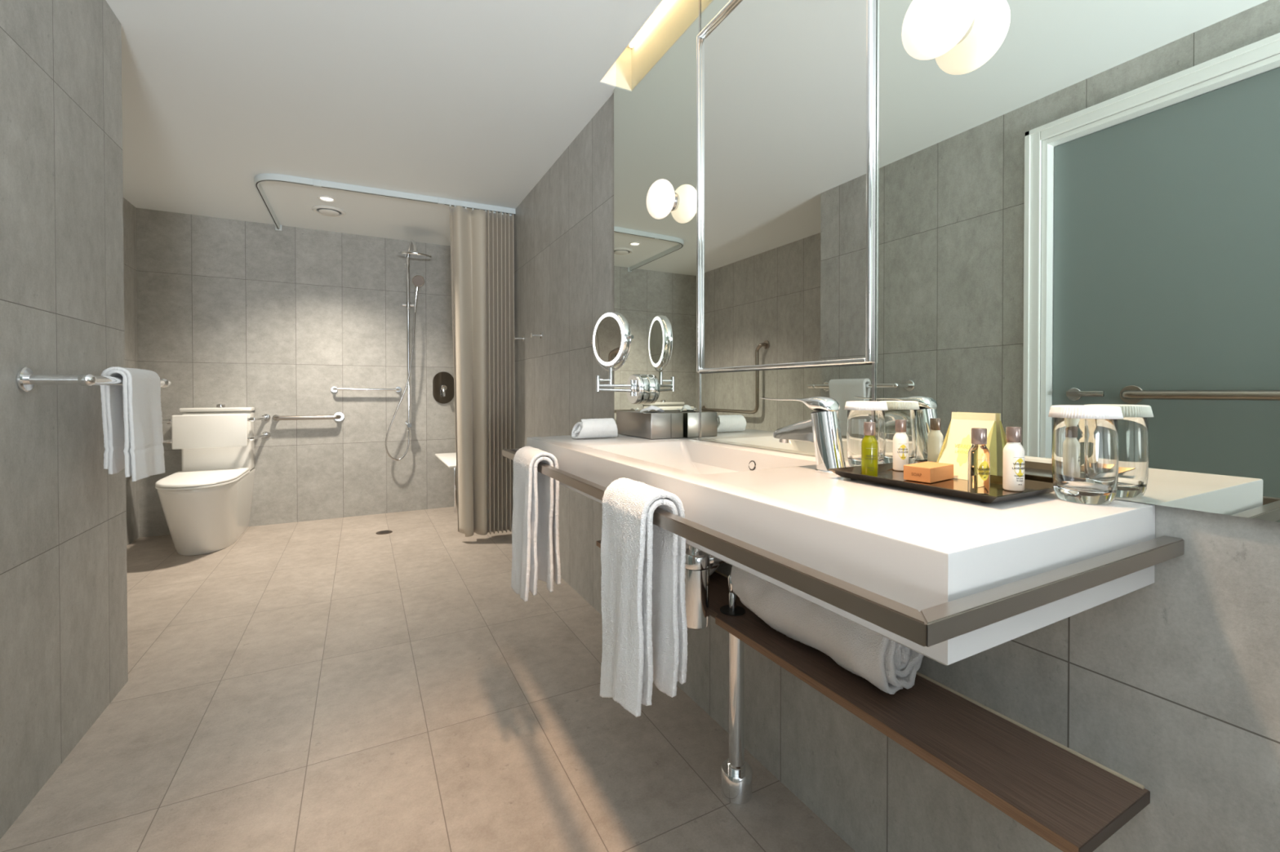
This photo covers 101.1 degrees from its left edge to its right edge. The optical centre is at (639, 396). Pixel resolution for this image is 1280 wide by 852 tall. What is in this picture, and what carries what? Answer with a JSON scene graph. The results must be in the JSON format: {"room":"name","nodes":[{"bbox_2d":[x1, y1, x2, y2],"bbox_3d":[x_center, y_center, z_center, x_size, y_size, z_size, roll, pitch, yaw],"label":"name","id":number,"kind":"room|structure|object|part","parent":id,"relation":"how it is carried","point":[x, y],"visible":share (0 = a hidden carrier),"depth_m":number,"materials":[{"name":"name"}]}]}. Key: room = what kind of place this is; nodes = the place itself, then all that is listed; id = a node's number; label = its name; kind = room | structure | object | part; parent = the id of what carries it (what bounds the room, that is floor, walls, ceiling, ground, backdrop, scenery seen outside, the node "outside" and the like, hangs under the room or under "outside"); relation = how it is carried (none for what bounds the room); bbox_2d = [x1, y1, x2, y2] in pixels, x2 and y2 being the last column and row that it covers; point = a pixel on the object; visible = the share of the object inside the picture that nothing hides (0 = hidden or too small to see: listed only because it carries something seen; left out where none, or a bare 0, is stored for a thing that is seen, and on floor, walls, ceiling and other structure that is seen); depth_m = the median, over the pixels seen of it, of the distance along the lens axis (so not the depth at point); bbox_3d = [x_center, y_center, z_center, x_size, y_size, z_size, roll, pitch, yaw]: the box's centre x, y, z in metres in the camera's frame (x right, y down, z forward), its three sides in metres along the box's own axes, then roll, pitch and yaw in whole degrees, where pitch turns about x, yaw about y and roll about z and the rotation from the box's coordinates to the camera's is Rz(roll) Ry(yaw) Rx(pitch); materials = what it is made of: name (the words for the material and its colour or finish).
{"room":"hotel bathroom","nodes":[
{"label":"hotel bathroom","id":0,"kind":"room"},
{"bbox_2d":[0,0,128,839],"bbox_3d":[-0.248,-0.113,-1.175,0.140,2.188,6.556,0,1,-28],"label":"wall","id":1,"kind":"structure","parent":0,"point":[64,657],"depth_m":1.36,"materials":[{"name":"tile"}]},
{"bbox_2d":[16,367,170,391],"bbox_3d":[-1.513,-0.043,1.503,0.124,0.058,0.618,0,1,-28],"label":"towel rail","id":2,"kind":"object","parent":1,"relation":"attached to","point":[26,379],"visible":0.7,"depth_m":1.25,"materials":[{"name":"silver metal"}]},
{"bbox_3d":[-1.389,-0.040,1.252,0.107,0.025,0.025,0,1,-28],"label":"post","id":3,"kind":"part","parent":2,"relation":"part of","materials":[{"name":"silver metal"}]},
{"bbox_2d":[100,366,164,481],"bbox_3d":[-1.479,0.077,1.544,0.101,0.320,0.289,0,1,-28],"label":"hand towel","id":4,"kind":"object","parent":2,"relation":"hanging from","point":[132,419],"visible":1,"depth_m":1.47,"materials":[{"name":"white fabric"}]},
{"bbox_2d":[123,197,139,546],"bbox_3d":[-2.859,-0.146,2.451,0.136,2.188,2.296,0,1,-28],"label":"wall","id":5,"kind":"structure","parent":0,"point":[129,210],"depth_m":3.39,"materials":[{"name":"tile"}]},
{"bbox_2d":[136,208,456,537],"bbox_3d":[-2.445,-0.162,4.052,2.365,2.188,0.148,0,1,-28],"label":"wall","id":6,"kind":"structure","parent":0,"point":[231,313],"depth_m":3.94,"materials":[{"name":"tile"}]},
{"bbox_2d":[162,413,270,449],"bbox_3d":[-2.901,0.223,3.529,0.657,0.215,0.357,0,1,-28],"label":"toilet backrest","id":7,"kind":"object","parent":6,"relation":"attached to","point":[191,431],"visible":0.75,"depth_m":3.40,"materials":[{"name":"white plastic"}]},
{"bbox_2d":[271,412,344,421],"bbox_3d":[-2.463,0.156,3.917,0.460,0.072,0.076,0,1,-28],"label":"grab rail","id":8,"kind":"object","parent":6,"relation":"attached to","point":[338,416],"visible":1,"depth_m":3.89,"materials":[{"name":"silver metal"}]},
{"bbox_3d":[-2.468,0.156,3.913,0.431,0.033,0.076,0,1,-28],"label":"rail","id":9,"kind":"part","parent":8,"relation":"part of","materials":[{"name":"silver metal"}]},
{"bbox_2d":[330,386,401,392],"bbox_3d":[-2.126,-0.055,4.103,0.491,0.046,0.058,0,1,-28],"label":"grab rail","id":10,"kind":"object","parent":6,"relation":"attached to","point":[334,389],"visible":1,"depth_m":4.07,"materials":[{"name":"silver metal"}]},
{"bbox_3d":[-2.126,-0.056,4.103,0.464,0.024,0.058,0,1,-28],"label":"rail","id":11,"kind":"part","parent":10,"relation":"part of","materials":[{"name":"silver metal"}]},
{"bbox_2d":[385,240,431,461],"bbox_3d":[-1.764,-0.353,4.067,0.450,1.722,0.265,0,1,43],"label":"shower rail","id":12,"kind":"object","parent":6,"relation":"attached to","point":[418,281],"visible":1,"depth_m":4.19,"materials":[{"name":"silver metal"}]},
{"bbox_3d":[-1.842,0.230,4.202,0.040,0.040,0.045,0,1,-28],"label":"diverter knob","id":13,"kind":"part","parent":12,"relation":"part of","materials":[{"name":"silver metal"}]},
{"bbox_3d":[-1.774,-1.156,4.090,0.022,0.117,0.300,0,1,-34],"label":"overhead arm","id":14,"kind":"part","parent":12,"relation":"part of","materials":[{"name":"silver metal"}]},
{"bbox_3d":[-1.784,-0.770,4.195,0.058,0.204,0.028,0,1,26],"label":"hand shower handle","id":15,"kind":"part","parent":12,"relation":"part of","materials":[{"name":"silver metal"}]},
{"bbox_2d":[432,372,453,404],"bbox_3d":[-1.621,-0.073,4.358,0.168,0.266,0.080,0,1,-28],"label":"shower mixer","id":16,"kind":"object","parent":6,"relation":"attached to","point":[442,382],"visible":0.99,"depth_m":4.38,"materials":[{"name":"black metal"}]},
{"bbox_3d":[-1.617,-0.038,4.340,0.029,0.078,0.041,0,1,-13],"label":"lever","id":17,"kind":"part","parent":16,"relation":"part of","materials":[{"name":"silver metal"}]},
{"bbox_3d":[-1.627,-0.071,4.369,0.056,0.056,0.033,0,1,-28],"label":"knob","id":18,"kind":"part","parent":16,"relation":"part of","materials":[{"name":"silver metal"}]},
{"bbox_2d":[105,0,662,246],"bbox_3d":[-0.385,-1.344,0.124,2.650,0.250,9.000,0,1,-28],"label":"ceiling","id":19,"kind":"structure","parent":0,"point":[475,101],"depth_m":2.18,"materials":[{"name":"white paint"}]},
{"bbox_2d":[317,195,335,202],"bbox_3d":[-1.974,-1.246,3.320,0.100,0.007,0.100,0,1,-28],"label":"recessed light","id":20,"kind":"object","parent":19,"relation":"in","point":[326,198],"visible":1,"depth_m":3.32,"materials":[{"name":"white plastic"}]},
{"bbox_2d":[311,205,346,217],"bbox_3d":[-2.091,-1.241,3.543,0.196,0.020,0.196,0,1,-28],"label":"ceiling vent","id":21,"kind":"object","parent":19,"relation":"in","point":[326,211],"visible":1,"depth_m":3.52,"materials":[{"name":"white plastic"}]},
{"bbox_2d":[253,173,515,231],"bbox_3d":[-1.814,-1.229,3.300,1.858,0.040,0.810,0,1,10],"label":"track","id":22,"kind":"object","parent":19,"relation":"attached to","point":[258,179],"visible":1,"depth_m":3.18,"materials":[{"name":"white metal"}]},
{"bbox_2d":[449,204,515,537],"bbox_3d":[-1.028,-0.162,3.438,0.400,2.106,0.134,0,1,-28],"label":"shower curtain","id":23,"kind":"object","parent":22,"relation":"hanging from","point":[482,264],"visible":0.98,"depth_m":3.41,"materials":[{"name":"beige fabric"}]},
{"bbox_2d":[0,506,855,851],"bbox_3d":[-0.382,1.019,0.147,2.650,0.100,9.000,0,1,-28],"label":"floor","id":24,"kind":"structure","parent":0,"point":[332,685],"depth_m":1.52,"materials":[{"name":"tile"}]},
{"bbox_2d":[155,404,255,555],"bbox_3d":[-2.735,0.497,3.324,0.388,0.883,0.874,0,1,-28],"label":"toilet","id":25,"kind":"object","parent":24,"relation":"on","point":[206,504],"visible":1,"depth_m":3.18,"materials":[{"name":"white ceramic"}]},
{"bbox_3d":[-2.682,0.513,3.223,0.380,0.014,0.644,0,1,-28],"label":"seat","id":26,"kind":"part","parent":25,"relation":"part of","materials":[{"name":"white plastic"}]},
{"bbox_3d":[-2.679,0.494,3.218,0.380,0.020,0.634,0,1,-28],"label":"lid","id":27,"kind":"part","parent":25,"relation":"part of","materials":[{"name":"white plastic"}]},
{"bbox_3d":[-2.897,0.089,3.626,0.388,0.028,0.182,0,1,-28],"label":"cistern lid","id":28,"kind":"part","parent":25,"relation":"part of","materials":[{"name":"white ceramic"}]},
{"bbox_2d":[375,530,392,534],"bbox_3d":[-1.761,0.934,3.625,0.104,0.003,0.104,0,1,-28],"label":"floor drain","id":29,"kind":"object","parent":24,"relation":"on","point":[382,532],"visible":1,"depth_m":3.61,"materials":[{"name":"grey metal"}]},
{"bbox_2d":[435,453,457,512],"bbox_3d":[-1.288,0.695,3.975,0.399,0.470,0.780,0,1,-28],"label":"shower bench","id":30,"kind":"object","parent":24,"relation":"on","point":[449,460],"visible":0.31,"depth_m":4.13,"materials":[{"name":"white plastic"}]},
{"bbox_3d":[-1.480,0.702,4.224,0.022,0.454,0.022,0,1,-28],"label":"leg","id":31,"kind":"part","parent":30,"relation":"part of","materials":[{"name":"silver metal"}]},
{"bbox_2d":[720,632,751,804],"bbox_3d":[0.233,0.743,1.270,0.074,0.426,0.074,0,1,-28],"label":"pipe leg","id":32,"kind":"object","parent":24,"relation":"on","point":[735,772],"visible":0.96,"depth_m":1.25,"materials":[{"name":"silver metal"}]},
{"bbox_2d":[511,93,1279,851],"bbox_3d":[0.728,-0.217,0.722,0.135,2.358,9.000,0,1,-28],"label":"wall","id":33,"kind":"structure","parent":0,"point":[1171,685],"depth_m":0.84,"materials":[{"name":"tile"}]},
{"bbox_2d":[513,336,524,341],"bbox_3d":[-0.764,-0.367,3.332,0.064,0.034,0.034,0,1,-28],"label":"robe hook","id":34,"kind":"object","parent":33,"relation":"attached to","point":[515,338],"visible":1,"depth_m":3.33,"materials":[{"name":"silver metal"}]},
{"bbox_2d":[530,333,542,338],"bbox_3d":[-0.589,-0.348,3.000,0.064,0.034,0.034,0,1,-28],"label":"robe hook","id":35,"kind":"object","parent":33,"relation":"attached to","point":[532,335],"visible":1,"depth_m":3.00,"materials":[{"name":"silver metal"}]},
{"bbox_2d":[600,0,662,86],"bbox_3d":[1.304,-1.299,-0.613,0.081,0.169,6.118,0,1,-28],"label":"trim","id":36,"kind":"structure","parent":33,"relation":"attached to","point":[610,77],"depth_m":2.09,"materials":[{"name":"white paint"}]},
{"bbox_2d":[591,0,698,439],"bbox_3d":[-0.035,-0.633,1.822,0.261,1.525,0.608,0,1,-28],"label":"wall mirror","id":37,"kind":"object","parent":33,"relation":"attached to","point":[655,91],"depth_m":1.83,"materials":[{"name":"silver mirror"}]},
{"bbox_3d":[-0.129,-0.059,1.900,0.052,0.011,0.011,0,1,-30],"label":"arm","id":38,"kind":"part","parent":37,"relation":"part of","materials":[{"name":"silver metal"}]},
{"bbox_2d":[595,316,621,362],"bbox_3d":[-0.116,-0.207,1.903,0.001,0.168,0.168,-1,1,-39],"label":"mirror","id":39,"kind":"object","parent":37,"relation":"attached to","point":[607,329],"depth_m":1.90,"materials":[{"name":"silver metal"}]},
{"bbox_3d":[-0.107,-0.070,1.913,0.015,0.070,0.015,0,1,-28],"label":"stem","id":40,"kind":"part","parent":37,"relation":"part of","materials":[{"name":"silver metal"}]},
{"bbox_3d":[-0.090,-0.022,1.886,0.123,0.015,0.011,0,1,1],"label":"arm","id":41,"kind":"part","parent":37,"relation":"part of","materials":[{"name":"silver metal"}]},
{"bbox_3d":[-0.090,-0.038,1.886,0.123,0.011,0.011,0,1,1],"label":"arm","id":42,"kind":"part","parent":37,"relation":"part of","materials":[{"name":"silver metal"}]},
{"bbox_3d":[-0.084,-0.140,1.921,0.259,0.335,0.138,0,1,28],"label":"magnifying mirror","id":43,"kind":"part","parent":37,"relation":"part of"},
{"bbox_2d":[646,178,677,219],"bbox_3d":[0.069,-0.639,1.708,0.086,0.123,0.123,0,1,-28],"label":"wall light","id":44,"kind":"object","parent":37,"relation":"attached to","point":[661,197],"visible":1,"depth_m":1.67,"materials":[{"name":"white glass"}]},
{"bbox_2d":[698,0,702,439],"bbox_3d":[0.183,-0.631,1.589,0.011,1.525,0.006,0,1,-28],"label":"strip","id":45,"kind":"object","parent":33,"relation":"attached to","point":[699,0],"visible":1,"depth_m":1.59,"materials":[{"name":"grey metal"}]},
{"bbox_2d":[700,0,730,31],"bbox_3d":[0.327,-1.236,1.313,0.008,0.311,0.605,0,1,-28],"label":"wall mirror","id":46,"kind":"object","parent":33,"relation":"attached to","point":[709,9],"visible":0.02,"depth_m":1.54,"materials":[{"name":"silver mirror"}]},
{"bbox_2d":[696,0,874,373],"bbox_3d":[0.321,-0.573,1.316,0.022,1.008,0.613,0,1,-28],"label":"framed mirror","id":47,"kind":"object","parent":33,"relation":"attached to","point":[785,88],"visible":1,"depth_m":1.27,"materials":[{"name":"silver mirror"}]},
{"bbox_3d":[0.178,-0.576,1.580,0.015,1.008,0.011,0,1,-28],"label":"frame","id":48,"kind":"part","parent":47,"relation":"part of","materials":[{"name":"silver metal"}]},
{"bbox_3d":[0.318,-1.072,1.310,0.015,0.011,0.591,0,1,-28],"label":"frame rail","id":49,"kind":"part","parent":47,"relation":"part of","materials":[{"name":"silver metal"}]},
{"bbox_3d":[0.319,-0.075,1.319,0.015,0.011,0.591,0,1,-28],"label":"frame rail","id":50,"kind":"part","parent":47,"relation":"part of","materials":[{"name":"silver metal"}]},
{"bbox_3d":[0.459,-0.571,1.048,0.015,1.008,0.011,0,1,-28],"label":"frame","id":51,"kind":"part","parent":47,"relation":"part of","materials":[{"name":"silver metal"}]},
{"bbox_2d":[700,364,871,461],"bbox_3d":[0.328,0.034,1.325,0.008,0.200,0.605,0,1,-28],"label":"wall mirror","id":52,"kind":"object","parent":33,"relation":"attached to","point":[733,411],"visible":0.79,"depth_m":1.32,"materials":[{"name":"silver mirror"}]},
{"bbox_2d":[526,434,1155,666],"bbox_3d":[0.153,0.189,1.197,0.442,0.105,1.386,0,1,-28],"label":"countertop","id":53,"kind":"structure","parent":33,"relation":"attached to","point":[918,550],"depth_m":0.64,"materials":[{"name":"white ceramic"}]},
{"bbox_2d":[571,417,617,438],"bbox_3d":[-0.137,0.099,1.647,0.149,0.062,0.061,0,1,-28],"label":"towel","id":54,"kind":"object","parent":53,"relation":"on","point":[606,427],"visible":1,"depth_m":1.63,"materials":[{"name":"white fabric"}]},
{"bbox_2d":[616,405,683,439],"bbox_3d":[0.027,0.079,1.745,0.116,0.101,0.250,0,1,-28],"label":"tissue box","id":55,"kind":"object","parent":53,"relation":"on","point":[646,423],"visible":0.98,"depth_m":1.65,"materials":[{"name":"silver metal"}]},
{"bbox_2d":[684,545,724,630],"bbox_3d":[0.211,0.393,1.297,0.246,0.304,0.068,0,1,-28],"label":"trap","id":56,"kind":"object","parent":53,"relation":"attached to","point":[698,563],"visible":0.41,"depth_m":1.23,"materials":[{"name":"silver metal"}]},
{"bbox_2d":[709,555,724,568],"bbox_3d":[0.239,0.392,1.312,0.181,0.047,0.047,0,1,-28],"label":"outlet","id":57,"kind":"object","parent":56,"relation":"attached to","point":[713,562],"depth_m":1.26,"materials":[{"name":"silver metal"}]},
{"bbox_2d":[760,395,845,474],"bbox_3d":[0.312,0.070,1.037,0.056,0.142,0.222,0,1,-28],"label":"mixer tap","id":58,"kind":"object","parent":53,"relation":"on","point":[823,429],"visible":0.97,"depth_m":0.96,"materials":[{"name":"silver metal"}]},
{"bbox_3d":[0.315,0.061,1.031,0.038,0.054,0.128,0,1,-28],"label":"spout","id":59,"kind":"part","parent":58,"relation":"part of","materials":[{"name":"silver metal"}]},
{"bbox_3d":[0.307,0.013,1.046,0.049,0.030,0.202,0,1,-28],"label":"lever","id":60,"kind":"part","parent":58,"relation":"part of","materials":[{"name":"silver metal"}]},
{"bbox_2d":[502,448,1184,647],"bbox_3d":[0.120,0.185,1.180,0.515,0.020,1.444,0,1,-28],"label":"towel rail","id":61,"kind":"object","parent":53,"relation":"attached to","point":[938,624],"visible":0.86,"depth_m":0.53,"materials":[{"name":"silver metal"}]},
{"bbox_2d":[511,446,560,601],"bbox_3d":[-0.281,0.335,1.415,0.099,0.391,0.173,0,1,-28],"label":"hand towel","id":62,"kind":"object","parent":61,"relation":"hanging from","point":[535,554],"visible":0.95,"depth_m":1.36,"materials":[{"name":"white fabric"}]},
{"bbox_2d":[600,477,688,717],"bbox_3d":[0.002,0.334,0.879,0.100,0.379,0.158,0,1,-28],"label":"hand towel","id":63,"kind":"object","parent":61,"relation":"hanging from","point":[644,624],"visible":0.98,"depth_m":0.83,"materials":[{"name":"white fabric"}]},
{"bbox_2d":[844,401,888,466],"bbox_3d":[0.435,0.073,1.014,0.078,0.128,0.078,0,1,-28],"label":"glass tumbler","id":64,"kind":"object","parent":53,"relation":"on","point":[858,412],"visible":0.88,"depth_m":0.99,"materials":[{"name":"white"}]},
{"bbox_3d":[0.435,0.018,1.014,0.078,0.016,0.078,0,1,-28],"label":"paper lid","id":65,"kind":"part","parent":64,"relation":"part of","materials":[{"name":"white paper"}]},
{"bbox_2d":[828,462,1053,503],"bbox_3d":[0.461,0.131,0.818,0.178,0.016,0.270,0,1,-28],"label":"tray","id":66,"kind":"object","parent":53,"relation":"on","point":[886,475],"visible":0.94,"depth_m":0.78,"materials":[{"name":"brown metal"}]},
{"bbox_2d":[861,422,878,476],"bbox_3d":[0.381,0.088,0.874,0.026,0.091,0.026,0,1,-28],"label":"toiletry bottle","id":67,"kind":"object","parent":66,"relation":"on","point":[869,444],"visible":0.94,"depth_m":0.86,"materials":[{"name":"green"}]},
{"bbox_2d":[893,419,908,471],"bbox_3d":[0.468,0.087,0.945,0.026,0.091,0.026,0,1,-28],"label":"toiletry bottle","id":68,"kind":"object","parent":66,"relation":"on","point":[900,439],"visible":0.93,"depth_m":0.94,"materials":[{"name":"white plastic"}]},
{"bbox_2d":[903,461,953,483],"bbox_3d":[0.466,0.121,0.849,0.078,0.023,0.042,0,1,-36],"label":"soap box","id":69,"kind":"object","parent":66,"relation":"on","point":[927,472],"visible":1,"depth_m":0.83,"materials":[{"name":"brown"}]},
{"bbox_2d":[936,412,997,479],"bbox_3d":[0.534,0.080,0.866,0.047,0.106,0.082,0,1,-28],"label":"gift bag","id":70,"kind":"object","parent":66,"relation":"on","point":[957,443],"visible":0.73,"depth_m":0.87,"materials":[{"name":"beige paper"}]},
{"bbox_2d":[955,444,970,453],"bbox_3d":[0.533,0.086,0.864,0.006,0.014,0.036,0,1,-28],"label":"print","id":71,"kind":"object","parent":70,"relation":"attached to","point":[959,448],"depth_m":0.87,"materials":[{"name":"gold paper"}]},
{"bbox_2d":[968,427,990,495],"bbox_3d":[0.467,0.089,0.726,0.026,0.091,0.026,0,1,-28],"label":"toiletry bottle","id":72,"kind":"object","parent":66,"relation":"on","point":[979,455],"visible":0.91,"depth_m":0.72,"materials":[{"name":"beige"}]},
{"bbox_2d":[1002,426,1024,491],"bbox_3d":[0.536,0.089,0.755,0.026,0.091,0.026,0,1,-28],"label":"toiletry bottle","id":73,"kind":"object","parent":66,"relation":"on","point":[1013,462],"visible":1,"depth_m":0.75,"materials":[{"name":"white plastic"}]},
{"bbox_2d":[1048,404,1123,504],"bbox_3d":[0.598,0.076,0.709,0.078,0.128,0.078,0,1,-28],"label":"glass tumbler","id":74,"kind":"object","parent":53,"relation":"on","point":[1085,459],"visible":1,"depth_m":0.68,"materials":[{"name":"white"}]},
{"bbox_3d":[0.598,0.020,0.708,0.078,0.016,0.078,0,1,-28],"label":"paper lid","id":75,"kind":"part","parent":74,"relation":"part of","materials":[{"name":"white paper"}]},
{"bbox_2d":[595,540,1150,851],"bbox_3d":[0.259,0.519,1.273,0.187,0.020,1.412,0,1,-28],"label":"shelf","id":76,"kind":"object","parent":33,"relation":"attached to","point":[1072,801],"visible":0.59,"depth_m":0.78,"materials":[{"name":"laminate"}]},
{"bbox_2d":[720,573,745,616],"bbox_3d":[0.222,0.470,1.262,0.060,0.086,0.060,0,1,-28],"label":"valve","id":77,"kind":"object","parent":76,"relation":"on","point":[731,609],"visible":0.68,"depth_m":1.25,"materials":[{"name":"silver metal"}]},
{"bbox_2d":[730,565,924,694],"bbox_3d":[0.365,0.430,1.074,0.160,0.158,0.410,0,1,-28],"label":"rolled towel","id":78,"kind":"object","parent":76,"relation":"on","point":[891,666],"visible":0.57,"depth_m":0.96,"materials":[{"name":"white fabric"}]},
{"bbox_2d":[871,0,877,401],"bbox_3d":[0.469,-0.626,1.047,0.011,1.525,0.006,0,1,-28],"label":"strip","id":79,"kind":"object","parent":33,"relation":"attached to","point":[873,364],"visible":0.44,"depth_m":1.04,"materials":[{"name":"grey metal"}]},
{"bbox_2d":[875,0,1279,522],"bbox_3d":[0.965,-0.618,0.113,0.008,1.525,2.108,0,1,-28],"label":"wall mirror","id":80,"kind":"object","parent":33,"relation":"attached to","point":[1078,201],"visible":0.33,"depth_m":0.73,"materials":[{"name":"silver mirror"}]},
{"bbox_2d":[901,0,978,60],"bbox_3d":[0.503,-0.636,0.885,0.086,0.123,0.123,0,1,-28],"label":"wall light","id":81,"kind":"object","parent":80,"relation":"attached to","point":[931,28],"visible":1,"depth_m":0.86,"materials":[{"name":"white glass"}]}
]}

